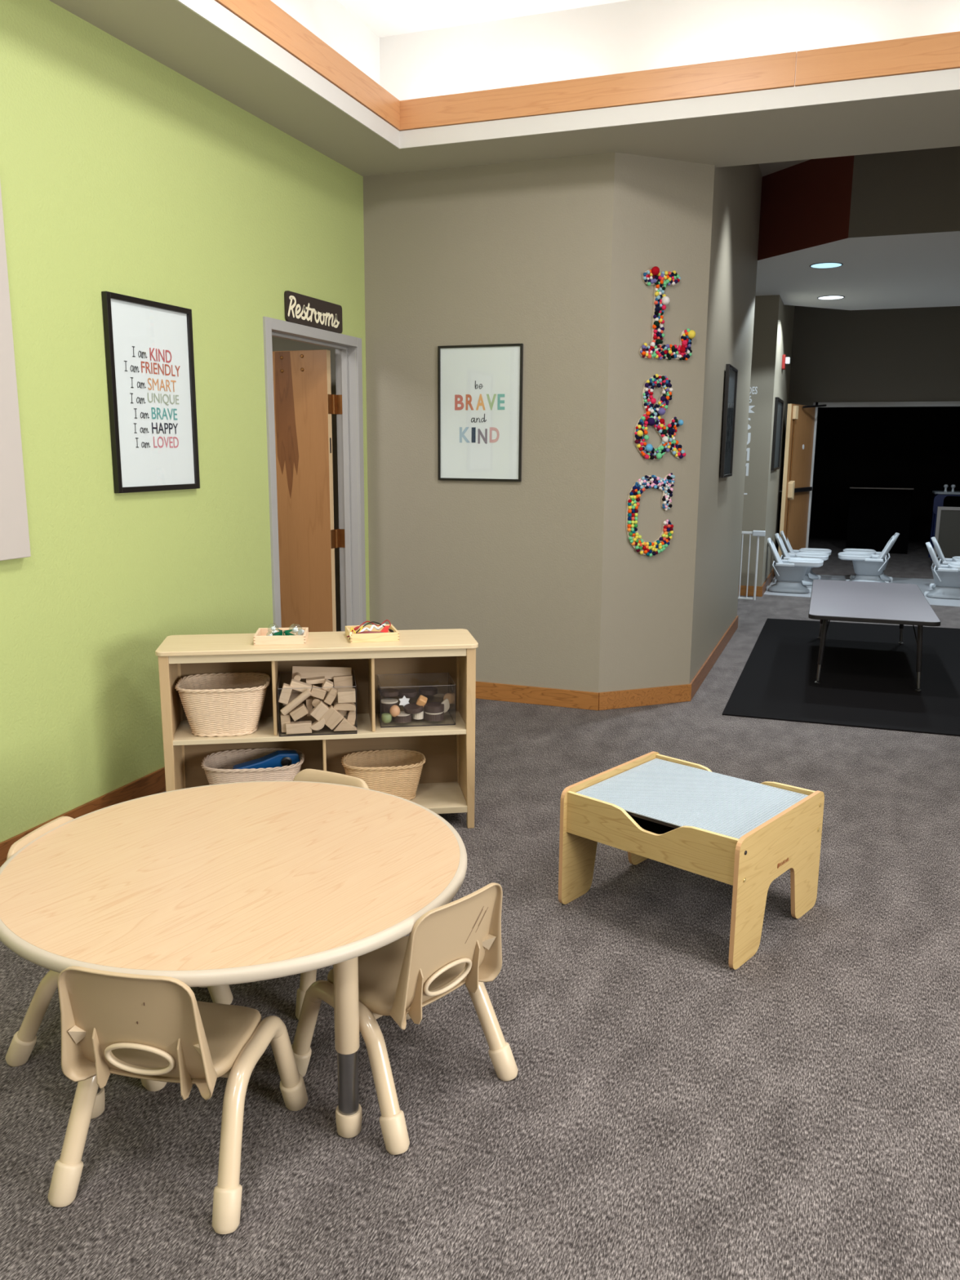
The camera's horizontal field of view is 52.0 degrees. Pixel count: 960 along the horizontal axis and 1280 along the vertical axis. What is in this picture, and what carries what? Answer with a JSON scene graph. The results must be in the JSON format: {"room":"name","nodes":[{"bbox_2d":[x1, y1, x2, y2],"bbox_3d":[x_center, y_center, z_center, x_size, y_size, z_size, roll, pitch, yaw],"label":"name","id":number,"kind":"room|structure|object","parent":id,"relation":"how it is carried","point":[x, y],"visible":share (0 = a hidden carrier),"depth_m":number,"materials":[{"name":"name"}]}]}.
{"room":"children's room","nodes":[
{"label":"children's room","id":0,"kind":"room"},
{"bbox_2d":[0,0,369,842],"bbox_3d":[-2.198,-0.468,1.991,0.130,3.084,8.713,4,12,20],"label":"wall","id":1,"kind":"structure","parent":0,"point":[122,173],"depth_m":3.88,"materials":[{"name":"green paint"}]},
{"bbox_2d":[0,182,31,560],"bbox_3d":[-1.913,-0.752,2.474,0.034,1.340,1.880,4,12,20],"label":"board","id":2,"kind":"object","parent":1,"relation":"attached to","point":[15,544],"visible":1,"depth_m":3.33,"materials":[{"name":"white"}]},
{"bbox_2d":[0,766,165,866],"bbox_3d":[-2.352,1.108,1.690,0.013,0.104,7.490,4,12,20],"label":"baseboard","id":3,"kind":"structure","parent":1,"relation":"attached to","point":[153,783],"depth_m":4.00,"materials":[{"name":"brown wood"}]},
{"bbox_2d":[101,291,199,493],"bbox_3d":[-1.335,-0.995,4.038,0.024,0.757,0.524,4,12,20],"label":"framed print","id":4,"kind":"object","parent":1,"relation":"attached to","point":[148,344],"visible":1,"depth_m":4.01,"materials":[{"name":"white paper"}]},
{"bbox_2d":[284,290,342,333],"bbox_3d":[-0.869,-1.723,5.186,0.016,0.148,0.585,4,12,20],"label":"restroom sign","id":5,"kind":"object","parent":1,"relation":"attached to","point":[302,309],"visible":1,"depth_m":5.15,"materials":[{"name":"black wood"}]},
{"bbox_2d":[262,316,366,631],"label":"door","id":6,"kind":"structure","parent":1,"relation":"in","point":[300,403],"depth_m":5.80,"materials":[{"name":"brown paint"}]},
{"bbox_2d":[271,336,341,631],"bbox_3d":[-2.140,-0.852,5.606,2.265,2.450,2.550,4,12,20],"label":"wall","id":7,"kind":"structure","parent":0,"point":[277,344],"depth_m":6.37,"materials":[{"name":"beige paint"}]},
{"bbox_2d":[0,536,959,1279],"bbox_3d":[2.287,0.153,7.258,9.800,0.100,21.500,4,12,20],"label":"floor","id":8,"kind":"structure","parent":0,"point":[670,1111],"depth_m":2.33,"materials":[{"name":"carpet"}]},
{"bbox_2d":[4,816,233,1086],"bbox_3d":[-0.912,0.749,2.481,0.427,0.534,0.401,3,11,13],"label":"child chair","id":9,"kind":"object","parent":8,"relation":"on","point":[24,1041],"visible":0.05,"depth_m":2.37,"materials":[{"name":"beige plastic"}]},
{"bbox_2d":[47,965,307,1234],"bbox_3d":[-0.625,0.835,2.054,0.402,0.534,0.427,2,11,11],"label":"child chair","id":10,"kind":"object","parent":8,"relation":"on","point":[153,1029],"visible":1,"depth_m":1.91,"materials":[{"name":"beige plastic"}]},
{"bbox_2d":[0,780,466,1137],"bbox_3d":[-0.580,0.770,2.411,1.095,0.516,1.095,4,12,20],"label":"round table","id":11,"kind":"object","parent":8,"relation":"on","point":[237,882],"visible":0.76,"depth_m":2.20,"materials":[{"name":"brown wood"}]},
{"bbox_2d":[199,768,368,1019],"bbox_3d":[-0.529,0.692,2.788,0.401,0.534,0.427,6,12,26],"label":"child chair","id":12,"kind":"object","parent":8,"relation":"on","point":[307,979],"visible":0.06,"depth_m":2.88,"materials":[{"name":"beige plastic"}]},
{"bbox_2d":[155,628,478,828],"bbox_3d":[-0.620,0.364,3.884,1.192,0.745,0.334,-1,11,-9],"label":"cubby shelf","id":13,"kind":"object","parent":8,"relation":"on","point":[446,783],"visible":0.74,"depth_m":3.89,"materials":[{"name":"brown wood"}]},
{"bbox_2d":[174,672,270,737],"bbox_3d":[-0.985,0.249,3.795,0.350,0.190,0.282,-1,11,-9],"label":"wicker basket","id":14,"kind":"object","parent":13,"relation":"on","point":[220,704],"visible":1,"depth_m":3.69,"materials":[{"name":"beige wicker"}]},
{"bbox_2d":[200,747,304,784],"bbox_3d":[-0.888,0.555,3.873,0.394,0.187,0.268,-1,11,-9],"label":"wicker basket","id":15,"kind":"object","parent":13,"relation":"on","point":[218,766],"visible":0.48,"depth_m":3.79,"materials":[{"name":"beige wicker"}]},
{"bbox_2d":[232,750,299,768],"bbox_3d":[-0.846,0.500,3.874,0.266,0.106,0.064,-4,12,-21],"label":"toy","id":16,"kind":"object","parent":15,"relation":"in","point":[280,758],"visible":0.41,"depth_m":3.86,"materials":[{"name":"blue plastic"}]},
{"bbox_2d":[253,627,308,644],"bbox_3d":[-0.763,-0.015,3.787,0.192,0.034,0.175,-1,11,-6],"label":"wooden tray","id":17,"kind":"object","parent":13,"relation":"on","point":[260,637],"visible":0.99,"depth_m":3.71,"materials":[{"name":"brown wood"}]},
{"bbox_2d":[277,671,356,737],"bbox_3d":[-0.634,0.243,3.847,0.294,0.186,0.282,-1,11,-9],"label":"clear bin","id":18,"kind":"object","parent":13,"relation":"on","point":[279,688],"visible":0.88,"depth_m":3.74,"materials":[{"name":"plastic"}]},
{"bbox_2d":[278,683,292,704],"bbox_3d":[-0.735,0.203,3.720,0.054,0.074,0.040,-1,11,-9],"label":"wooden block","id":19,"kind":"object","parent":18,"relation":"in","point":[284,697],"visible":1,"depth_m":3.70,"materials":[{"name":"brown wood"}]},
{"bbox_2d":[280,712,290,732],"bbox_3d":[-0.739,0.314,3.747,0.037,0.069,0.035,-1,11,-9],"label":"wooden block","id":20,"kind":"object","parent":18,"relation":"in","point":[284,719],"visible":0.8,"depth_m":3.73,"materials":[{"name":"grey wood"}]},
{"bbox_2d":[280,688,311,715],"bbox_3d":[-0.695,0.235,3.717,0.119,0.101,0.028,-1,11,-9],"label":"wooden block","id":21,"kind":"object","parent":18,"relation":"in","point":[304,695],"visible":1,"depth_m":3.71,"materials":[{"name":"brown wood"}]},
{"bbox_2d":[285,720,311,734],"bbox_3d":[-0.689,0.332,3.743,0.096,0.039,0.040,-2,11,-9],"label":"wooden block","id":22,"kind":"object","parent":18,"relation":"in","point":[299,726],"visible":0.98,"depth_m":3.72,"materials":[{"name":"brown wood"}]},
{"bbox_2d":[289,703,308,721],"bbox_3d":[-0.686,0.274,3.732,0.069,0.060,0.040,-1,11,-9],"label":"wooden block","id":23,"kind":"object","parent":18,"relation":"in","point":[301,710],"visible":1,"depth_m":3.71,"materials":[{"name":"grey wood"}]},
{"bbox_2d":[289,679,311,692],"bbox_3d":[-0.682,0.177,3.739,0.084,0.054,0.040,-1,11,-9],"label":"wooden block","id":24,"kind":"object","parent":18,"relation":"in","point":[299,686],"visible":0.82,"depth_m":3.72,"materials":[{"name":"brown wood"}]},
{"bbox_2d":[310,718,324,730],"bbox_3d":[-0.619,0.318,3.746,0.057,0.046,0.035,-1,11,-9],"label":"wooden block","id":25,"kind":"object","parent":18,"relation":"in","point":[316,726],"visible":1,"depth_m":3.73,"materials":[{"name":"brown wood"}]},
{"bbox_2d":[310,700,328,721],"bbox_3d":[-0.609,0.270,3.742,0.074,0.074,0.035,-1,11,-9],"label":"wooden block","id":26,"kind":"object","parent":25,"relation":"on","point":[321,708],"visible":1,"depth_m":3.73,"materials":[{"name":"brown wood"}]},
{"bbox_2d":[311,684,326,699],"bbox_3d":[-0.618,0.200,3.754,0.061,0.049,0.040,-1,11,-9],"label":"wooden block","id":27,"kind":"object","parent":18,"relation":"in","point":[320,693],"visible":0.83,"depth_m":3.73,"materials":[{"name":"grey wood"}]},
{"bbox_2d":[324,687,337,705],"bbox_3d":[-0.568,0.213,3.754,0.055,0.064,0.040,-1,11,-9],"label":"wooden block","id":28,"kind":"object","parent":18,"relation":"in","point":[331,695],"visible":1,"depth_m":3.73,"materials":[{"name":"grey wood"}]},
{"bbox_2d":[320,705,343,729],"bbox_3d":[-0.566,0.295,3.752,0.091,0.091,0.035,-1,11,-9],"label":"wooden block","id":29,"kind":"object","parent":18,"relation":"in","point":[332,717],"visible":1,"depth_m":3.74,"materials":[{"name":"grey wood"}]},
{"bbox_2d":[333,673,352,689],"bbox_3d":[-0.536,0.163,3.853,0.074,0.056,0.050,-1,11,-9],"label":"wooden block","id":30,"kind":"object","parent":18,"relation":"in","point":[344,680],"visible":0.7,"depth_m":3.83,"materials":[{"name":"grey wood"}]},
{"bbox_2d":[292,666,351,679],"bbox_3d":[-0.618,0.126,3.843,0.230,0.056,0.049,-1,11,-9],"label":"wooden block","id":31,"kind":"object","parent":30,"relation":"on","point":[306,672],"visible":0.87,"depth_m":3.83,"materials":[{"name":"brown wood"}]},
{"bbox_2d":[333,701,355,711],"bbox_3d":[-0.518,0.252,3.765,0.085,0.032,0.040,-1,11,-9],"label":"wooden block","id":32,"kind":"object","parent":18,"relation":"in","point":[337,706],"visible":0.76,"depth_m":3.75,"materials":[{"name":"grey wood"}]},
{"bbox_2d":[337,688,355,702],"bbox_3d":[-0.510,0.213,3.759,0.067,0.044,0.050,-2,11,-9],"label":"wooden block","id":33,"kind":"object","parent":32,"relation":"on","point":[344,695],"visible":0.98,"depth_m":3.73,"materials":[{"name":"brown wood"}]},
{"bbox_2d":[333,716,357,731],"bbox_3d":[-0.515,0.321,3.764,0.091,0.048,0.029,-1,11,-9],"label":"wooden block","id":34,"kind":"object","parent":18,"relation":"in","point":[344,725],"visible":1,"depth_m":3.75,"materials":[{"name":"grey wood"}]},
{"bbox_2d":[345,624,399,643],"bbox_3d":[-0.424,-0.026,3.854,0.188,0.034,0.185,-2,11,-14],"label":"wooden tray","id":35,"kind":"object","parent":13,"relation":"on","point":[375,637],"visible":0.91,"depth_m":3.77,"materials":[{"name":"yellow wood"}]},
{"bbox_2d":[341,749,425,799],"bbox_3d":[-0.388,0.553,3.969,0.338,0.160,0.234,-1,11,-9],"label":"wicker basket","id":36,"kind":"object","parent":13,"relation":"on","point":[396,772],"visible":0.76,"depth_m":3.91,"materials":[{"name":"beige wicker"}]},
{"bbox_2d":[377,672,455,728],"bbox_3d":[-0.258,0.238,3.945,0.297,0.162,0.215,-1,11,-9],"label":"clear bin","id":37,"kind":"object","parent":13,"relation":"on","point":[448,685],"visible":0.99,"depth_m":3.89,"materials":[{"name":"plastic"}]},
{"bbox_2d":[379,697,398,712],"bbox_3d":[-0.363,0.261,3.936,0.074,0.041,0.075,-1,11,-9],"label":"jar","id":38,"kind":"object","parent":37,"relation":"in","point":[386,704],"visible":0.91,"depth_m":3.91,"materials":[{"name":"brown wood"}]},
{"bbox_2d":[380,688,399,697],"bbox_3d":[-0.363,0.212,3.953,0.076,0.018,0.076,-1,11,-9],"label":"wooden disc","id":39,"kind":"object","parent":38,"relation":"on","point":[388,692],"visible":1,"depth_m":3.93,"materials":[{"name":"brown wood"}]},
{"bbox_2d":[392,711,411,723],"bbox_3d":[-0.307,0.304,3.882,0.074,0.029,0.075,-1,11,-9],"label":"jar","id":40,"kind":"object","parent":37,"relation":"in","point":[403,717],"visible":0.77,"depth_m":3.85,"materials":[{"name":"brown wood"}]},
{"bbox_2d":[404,702,423,714],"bbox_3d":[-0.262,0.270,3.892,0.076,0.028,0.077,5,12,22],"label":"wooden disc","id":41,"kind":"object","parent":40,"relation":"on","point":[411,708],"visible":1,"depth_m":3.87,"materials":[{"name":"brown wood"}]},
{"bbox_2d":[397,688,417,697],"bbox_3d":[-0.296,0.216,3.995,0.080,0.020,0.080,-1,11,-9],"label":"wooden disc","id":42,"kind":"object","parent":37,"relation":"in","point":[408,693],"visible":0.89,"depth_m":3.97,"materials":[{"name":"brown wood"}]},
{"bbox_2d":[418,686,437,695],"bbox_3d":[-0.211,0.207,4.007,0.076,0.020,0.076,-1,11,-9],"label":"wooden disc","id":43,"kind":"object","parent":37,"relation":"in","point":[424,691],"visible":0.98,"depth_m":3.98,"materials":[{"name":"brown wood"}]},
{"bbox_2d":[423,711,444,721],"bbox_3d":[-0.182,0.297,3.904,0.078,0.032,0.078,-1,11,-9],"label":"jar","id":44,"kind":"object","parent":37,"relation":"in","point":[428,716],"visible":0.74,"depth_m":3.87,"materials":[{"name":"brown wood"}]},
{"bbox_2d":[424,702,444,713],"bbox_3d":[-0.181,0.268,3.898,0.078,0.027,0.078,-1,11,-9],"label":"wooden disc","id":45,"kind":"object","parent":44,"relation":"on","point":[429,707],"visible":1,"depth_m":3.87,"materials":[{"name":"brown wood"}]},
{"bbox_2d":[291,882,518,1155],"bbox_3d":[-0.184,0.788,2.309,0.427,0.534,0.402,11,15,43],"label":"child chair","id":46,"kind":"object","parent":8,"relation":"on","point":[451,945],"visible":0.95,"depth_m":2.19,"materials":[{"name":"beige plastic"}]},
{"bbox_2d":[558,751,824,969],"bbox_3d":[0.688,0.679,3.212,0.632,0.402,0.585,10,15,41],"label":"table","id":47,"kind":"object","parent":8,"relation":"on","point":[743,834],"visible":1,"depth_m":3.09,"materials":[{"name":"yellow wood"}]},
{"bbox_2d":[737,530,765,599],"bbox_3d":[2.347,-0.769,9.912,0.980,0.692,0.044,4,12,20],"label":"baby gate","id":48,"kind":"object","parent":8,"relation":"on","point":[755,533],"visible":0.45,"depth_m":9.77,"materials":[{"name":"white metal"}]},
{"bbox_2d":[722,617,959,736],"bbox_3d":[3.194,0.196,6.793,2.578,0.008,3.585,4,12,20],"label":"rug","id":49,"kind":"object","parent":8,"relation":"on","point":[868,679],"visible":1,"depth_m":6.44,"materials":[{"name":"black carpet"}]},
{"bbox_2d":[808,579,940,691],"bbox_3d":[2.714,-0.071,6.924,0.762,0.457,1.828,4,12,19],"label":"folding table","id":50,"kind":"object","parent":49,"relation":"on","point":[896,603],"visible":1,"depth_m":6.52,"materials":[{"name":"grey laminate"}]},
{"bbox_2d":[763,574,959,606],"bbox_3d":[4.617,-0.549,10.654,2.830,0.004,2.300,4,12,20],"label":"mat","id":51,"kind":"object","parent":8,"relation":"on","point":[923,584],"visible":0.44,"depth_m":10.74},
{"bbox_2d":[766,537,823,593],"bbox_3d":[3.313,-0.791,10.392,0.591,0.553,0.386,4,12,20],"label":"seat","id":52,"kind":"object","parent":51,"relation":"on","point":[789,574],"visible":1,"depth_m":10.31,"materials":[{"name":"grey plastic"}]},
{"bbox_2d":[773,562,807,582],"bbox_3d":[3.282,-0.717,10.418,0.370,0.167,0.330,4,12,20],"label":"tub","id":53,"kind":"object","parent":52,"relation":"in","point":[784,571],"depth_m":10.28,"materials":[{"name":"grey plastic"}]},
{"bbox_2d":[787,557,823,567],"bbox_3d":[3.423,-0.814,10.346,0.356,0.057,0.384,4,12,20],"label":"tray","id":54,"kind":"object","parent":52,"relation":"on","point":[793,562],"depth_m":10.22,"materials":[{"name":"white plastic"}]},
{"bbox_2d":[773,533,828,586],"bbox_3d":[3.572,-0.902,10.968,0.591,0.553,0.386,4,12,20],"label":"seat","id":55,"kind":"object","parent":51,"relation":"on","point":[806,581],"visible":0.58,"depth_m":10.89,"materials":[{"name":"white plastic"}]},
{"bbox_2d":[781,556,811,574],"bbox_3d":[3.541,-0.828,10.994,0.370,0.167,0.330,4,12,20],"label":"tub","id":56,"kind":"object","parent":55,"relation":"in","point":[808,570],"depth_m":10.85,"materials":[{"name":"grey plastic"}]},
{"bbox_2d":[795,551,828,560],"bbox_3d":[3.682,-0.925,10.922,0.356,0.057,0.384,4,12,20],"label":"tray","id":57,"kind":"object","parent":55,"relation":"on","point":[824,557],"depth_m":10.83,"materials":[{"name":"white plastic"}]},
{"bbox_2d":[780,530,831,579],"bbox_3d":[3.771,-0.993,11.440,0.591,0.553,0.386,4,12,20],"label":"seat","id":58,"kind":"object","parent":51,"relation":"on","point":[812,575],"visible":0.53,"depth_m":11.39,"materials":[{"name":"white plastic"}]},
{"bbox_2d":[799,547,831,555],"bbox_3d":[3.881,-1.016,11.394,0.356,0.057,0.384,4,12,20],"label":"tray","id":59,"kind":"object","parent":58,"relation":"on","point":[804,549],"depth_m":11.39,"materials":[{"name":"white plastic"}]},
{"bbox_2d":[838,535,896,582],"bbox_3d":[4.291,-0.891,10.939,0.591,0.553,0.386,4,12,20],"label":"seat","id":60,"kind":"object","parent":51,"relation":"on","point":[868,567],"visible":0.88,"depth_m":10.83,"materials":[{"name":"white plastic"}]},
{"bbox_2d":[838,551,871,560],"bbox_3d":[4.181,-0.931,10.972,0.356,0.057,0.384,4,12,20],"label":"tray","id":61,"kind":"object","parent":60,"relation":"on","point":[842,555],"depth_m":10.83,"materials":[{"name":"white plastic"}]},
{"bbox_2d":[852,559,887,575],"bbox_3d":[4.321,-0.813,10.943,0.370,0.167,0.330,4,12,20],"label":"tub","id":62,"kind":"object","parent":60,"relation":"in","point":[861,566],"depth_m":10.81,"materials":[{"name":"grey plastic"}]},
{"bbox_2d":[843,532,899,582],"bbox_3d":[4.497,-0.969,11.345,0.591,0.553,0.386,4,12,20],"label":"seat","id":63,"kind":"object","parent":51,"relation":"on","point":[884,577],"visible":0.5,"depth_m":11.25,"materials":[{"name":"white plastic"}]},
{"bbox_2d":[843,548,875,554],"bbox_3d":[4.387,-1.010,11.379,0.356,0.057,0.384,4,12,20],"label":"tray","id":64,"kind":"object","parent":63,"relation":"on","point":[853,550],"depth_m":11.42,"materials":[{"name":"white plastic"}]},
{"bbox_2d":[877,554,890,571],"bbox_3d":[4.527,-0.891,11.350,0.370,0.167,0.330,4,12,20],"label":"tub","id":65,"kind":"object","parent":63,"relation":"in","point":[887,556],"depth_m":11.20,"materials":[{"name":"grey plastic"}]},
{"bbox_2d":[924,542,959,599],"bbox_3d":[4.842,-0.711,10.039,0.591,0.553,0.386,4,12,20],"label":"seat","id":66,"kind":"object","parent":51,"relation":"on","point":[946,577],"visible":1,"depth_m":9.97,"materials":[{"name":"white plastic"}]},
{"bbox_2d":[931,567,959,587],"bbox_3d":[4.811,-0.637,10.065,0.370,0.167,0.330,4,12,20],"label":"tub","id":67,"kind":"object","parent":66,"relation":"in","point":[944,577],"depth_m":9.95,"materials":[{"name":"grey plastic"}]},
{"bbox_2d":[928,537,959,588],"bbox_3d":[5.178,-0.829,10.650,0.591,0.553,0.386,4,12,20],"label":"seat","id":68,"kind":"object","parent":51,"relation":"on","point":[943,561],"visible":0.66,"depth_m":10.61,"materials":[{"name":"white plastic"}]},
{"bbox_2d":[845,485,913,554],"bbox_3d":[5.885,-1.781,14.539,0.860,0.946,0.506,4,12,20],"label":"counter","id":69,"kind":"object","parent":8,"relation":"on","point":[875,513],"depth_m":14.32,"materials":[{"name":"grey metal"}]},
{"bbox_2d":[849,485,913,490],"bbox_3d":[5.889,-2.231,14.454,0.860,0.030,0.500,4,12,20],"label":"countertop","id":70,"kind":"structure","parent":69,"relation":"on","point":[850,486],"depth_m":14.29,"materials":[{"name":"black"}]},
{"bbox_2d":[928,490,959,559],"bbox_3d":[6.649,-1.561,13.484,0.880,0.930,0.500,4,12,20],"label":"table","id":71,"kind":"object","parent":8,"relation":"on","point":[938,499],"visible":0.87,"depth_m":13.35,"materials":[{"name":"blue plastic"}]},
{"bbox_2d":[931,506,959,571],"bbox_3d":[6.103,-1.222,12.072,0.960,0.800,0.040,4,12,20],"label":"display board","id":72,"kind":"object","parent":8,"relation":"on","point":[947,534],"visible":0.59,"depth_m":12.16,"materials":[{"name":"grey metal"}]},
{"bbox_2d":[337,0,629,37],"bbox_3d":[1.189,-2.283,0.198,7.435,0.100,8.600,4,12,20],"label":"ceiling","id":73,"kind":"structure","parent":0,"point":[384,18],"depth_m":4.96,"materials":[{"name":"white paint"}]},
{"bbox_2d":[363,152,614,692],"bbox_3d":[0.032,-1.427,5.627,1.453,3.600,0.130,4,12,20],"label":"wall","id":74,"kind":"structure","parent":0,"point":[515,252],"depth_m":5.57,"materials":[{"name":"beige paint"}]},
{"bbox_2d":[437,343,523,481],"bbox_3d":[-0.002,-1.284,5.585,0.504,0.752,0.020,4,12,20],"label":"framed print","id":75,"kind":"object","parent":74,"relation":"attached to","point":[480,386],"visible":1,"depth_m":5.58,"materials":[{"name":"white paper"}]},
{"bbox_2d":[475,681,599,710],"bbox_3d":[0.003,0.301,5.894,1.444,0.104,0.013,4,12,20],"label":"baseboard","id":76,"kind":"structure","parent":74,"relation":"attached to","point":[485,691],"depth_m":5.77,"materials":[{"name":"brown wood"}]},
{"bbox_2d":[48,0,959,176],"bbox_3d":[1.309,-1.686,0.615,7.205,0.082,9.040,4,12,20],"label":"ceiling","id":77,"kind":"structure","parent":0,"point":[167,32],"depth_m":4.67,"materials":[{"name":"beige paint"}]},
{"bbox_2d":[270,0,959,100],"bbox_3d":[1.298,-2.049,0.549,7.235,0.653,9.040,4,12,20],"label":"wall","id":78,"kind":"structure","parent":0,"point":[631,35],"depth_m":4.86,"materials":[{"name":"white paint"}]},
{"bbox_2d":[214,0,399,129],"bbox_3d":[-1.831,-1.949,1.264,0.026,0.138,8.154,4,12,20],"label":"trim","id":79,"kind":"structure","parent":78,"relation":"attached to","point":[264,16],"depth_m":4.22,"materials":[{"name":"orange wood"}]},
{"bbox_2d":[175,0,959,149],"bbox_3d":[1.142,-1.609,0.220,6.340,0.082,8.169,4,12,20],"label":"trim","id":80,"kind":"structure","parent":78,"relation":"attached to","point":[947,80],"depth_m":4.45,"materials":[{"name":"paint"}]},
{"bbox_2d":[398,31,959,131],"bbox_3d":[2.551,-2.448,3.961,6.350,0.138,0.026,4,12,20],"label":"trim","id":81,"kind":"structure","parent":78,"relation":"attached to","point":[940,51],"depth_m":4.51,"materials":[{"name":"orange wood"}]},
{"bbox_2d":[598,151,715,692],"bbox_3d":[0.952,-1.395,5.491,0.612,3.600,0.130,-4,12,-21],"label":"wall","id":82,"kind":"structure","parent":0,"point":[663,207],"depth_m":5.46,"materials":[{"name":"beige paint"}]},
{"bbox_2d":[598,684,691,710],"bbox_3d":[0.970,0.333,5.763,0.620,0.104,0.013,-4,12,-21],"label":"baseboard","id":83,"kind":"structure","parent":82,"relation":"attached to","point":[677,693],"depth_m":5.75,"materials":[{"name":"brown wood"}]},
{"bbox_2d":[626,472,675,556],"bbox_3d":[0.961,-0.703,5.542,0.303,0.470,0.032,-4,12,-21],"label":"letter","id":84,"kind":"object","parent":82,"relation":"attached to","point":[665,484],"visible":1,"depth_m":5.53,"materials":[{"name":"multicoloured plastic"}]},
{"bbox_2d":[633,373,685,459],"bbox_3d":[1.009,-1.233,5.446,0.332,0.461,0.052,-4,12,-21],"label":"letter","id":85,"kind":"object","parent":82,"relation":"attached to","point":[651,417],"visible":1,"depth_m":5.43,"materials":[{"name":"multicoloured"}]},
{"bbox_2d":[639,266,695,359],"bbox_3d":[1.029,-1.770,5.347,0.337,0.478,0.053,-4,12,-21],"label":"letter","id":86,"kind":"object","parent":82,"relation":"attached to","point":[683,351],"visible":1,"depth_m":5.34,"materials":[{"name":"multicoloured plastic"}]},
{"bbox_2d":[689,164,762,683],"bbox_3d":[1.657,-1.641,6.774,0.136,3.600,2.629,4,12,20],"label":"wall","id":87,"kind":"structure","parent":0,"point":[737,189],"depth_m":6.45,"materials":[{"name":"beige paint"}]},
{"bbox_2d":[689,615,738,700],"bbox_3d":[1.712,0.079,7.086,0.013,0.104,2.629,4,12,20],"label":"baseboard","id":88,"kind":"structure","parent":87,"relation":"attached to","point":[700,676],"depth_m":6.78,"materials":[{"name":"brown wood"}]},
{"bbox_2d":[720,364,737,477],"bbox_3d":[1.672,-1.460,6.602,0.024,0.720,0.500,4,12,20],"label":"framed print","id":89,"kind":"object","parent":87,"relation":"attached to","point":[731,373],"visible":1,"depth_m":6.58,"materials":[{"name":"black"}]},
{"bbox_2d":[728,368,735,407],"bbox_3d":[1.669,-1.460,6.603,0.003,0.694,0.474,4,12,20],"label":"print","id":90,"kind":"object","parent":89,"relation":"attached to","point":[731,371],"depth_m":6.61},
{"bbox_2d":[738,294,780,586],"bbox_3d":[2.041,-2.291,10.106,1.855,3.600,0.133,4,12,20],"label":"wall","id":91,"kind":"structure","parent":0,"point":[766,309],"depth_m":9.80,"materials":[{"name":"beige paint"}]},
{"bbox_2d":[737,585,762,596],"bbox_3d":[2.010,-0.562,10.373,1.867,0.104,0.013,4,12,20],"label":"baseboard","id":92,"kind":"structure","parent":91,"relation":"attached to","point":[743,588],"depth_m":10.09,"materials":[{"name":"brown wood"}]},
{"bbox_2d":[743,386,757,494],"bbox_3d":[2.628,-1.940,9.880,0.240,1.170,0.001,4,12,20],"label":"lettering","id":93,"kind":"object","parent":91,"relation":"attached to","point":[750,399],"depth_m":9.84,"materials":[{"name":"white paint"}]},
{"bbox_2d":[762,297,795,584],"bbox_3d":[3.288,-2.455,10.986,0.135,3.600,2.410,4,12,20],"label":"wall","id":94,"kind":"structure","parent":0,"point":[786,318],"depth_m":10.89,"materials":[{"name":"beige paint"}]},
{"bbox_2d":[770,397,783,470],"bbox_3d":[3.149,-2.173,10.415,0.030,0.730,0.900,4,12,20],"label":"framed print","id":95,"kind":"object","parent":94,"relation":"attached to","point":[779,403],"visible":1,"depth_m":10.40},
{"bbox_2d":[758,159,810,176],"bbox_3d":[4.170,-3.708,7.997,7.330,0.100,7.260,4,12,20],"label":"ceiling","id":96,"kind":"structure","parent":0,"point":[766,169],"depth_m":7.36,"materials":[{"name":"beige paint"}]},
{"bbox_2d":[757,155,853,260],"bbox_3d":[2.396,-3.217,7.292,0.007,0.616,0.956,-5,12,-24],"label":"wall","id":97,"kind":"structure","parent":0,"point":[806,204],"depth_m":7.27,"materials":[{"name":"brown paint"}]},
{"bbox_2d":[755,231,959,310],"bbox_3d":[4.276,-3.405,8.312,7.100,0.615,3.915,4,12,20],"label":"ceiling","id":98,"kind":"structure","parent":0,"point":[917,270],"depth_m":8.33,"materials":[{"name":"white paint"}]},
{"bbox_2d":[809,262,843,268],"bbox_3d":[2.801,-3.030,7.959,0.256,0.004,0.256,4,12,20],"label":"recessed light","id":99,"kind":"object","parent":98,"relation":"in","point":[826,264],"visible":1,"depth_m":7.96,"materials":[{"name":"white"}]},
{"bbox_2d":[788,306,959,405],"bbox_3d":[6.188,-2.490,11.268,5.380,3.600,0.130,4,12,20],"label":"wall","id":100,"kind":"structure","parent":0,"point":[908,354],"depth_m":11.61,"materials":[{"name":"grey paint"}]},
{"bbox_2d":[777,400,959,556],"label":"door","id":101,"kind":"structure","parent":100,"relation":"in","point":[802,420],"depth_m":11.65,"materials":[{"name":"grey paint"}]},
{"bbox_2d":[808,406,959,541],"bbox_3d":[6.748,-2.636,13.852,6.100,2.900,5.070,4,12,20],"label":"wall","id":102,"kind":"structure","parent":0,"point":[917,448],"depth_m":16.41,"materials":[{"name":"black"}]},
{"bbox_2d":[848,146,959,237],"bbox_3d":[4.760,-2.965,6.085,4.619,0.616,0.007,4,12,20],"label":"wall","id":103,"kind":"structure","parent":0,"point":[910,192],"depth_m":6.75,"materials":[{"name":"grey paint"}]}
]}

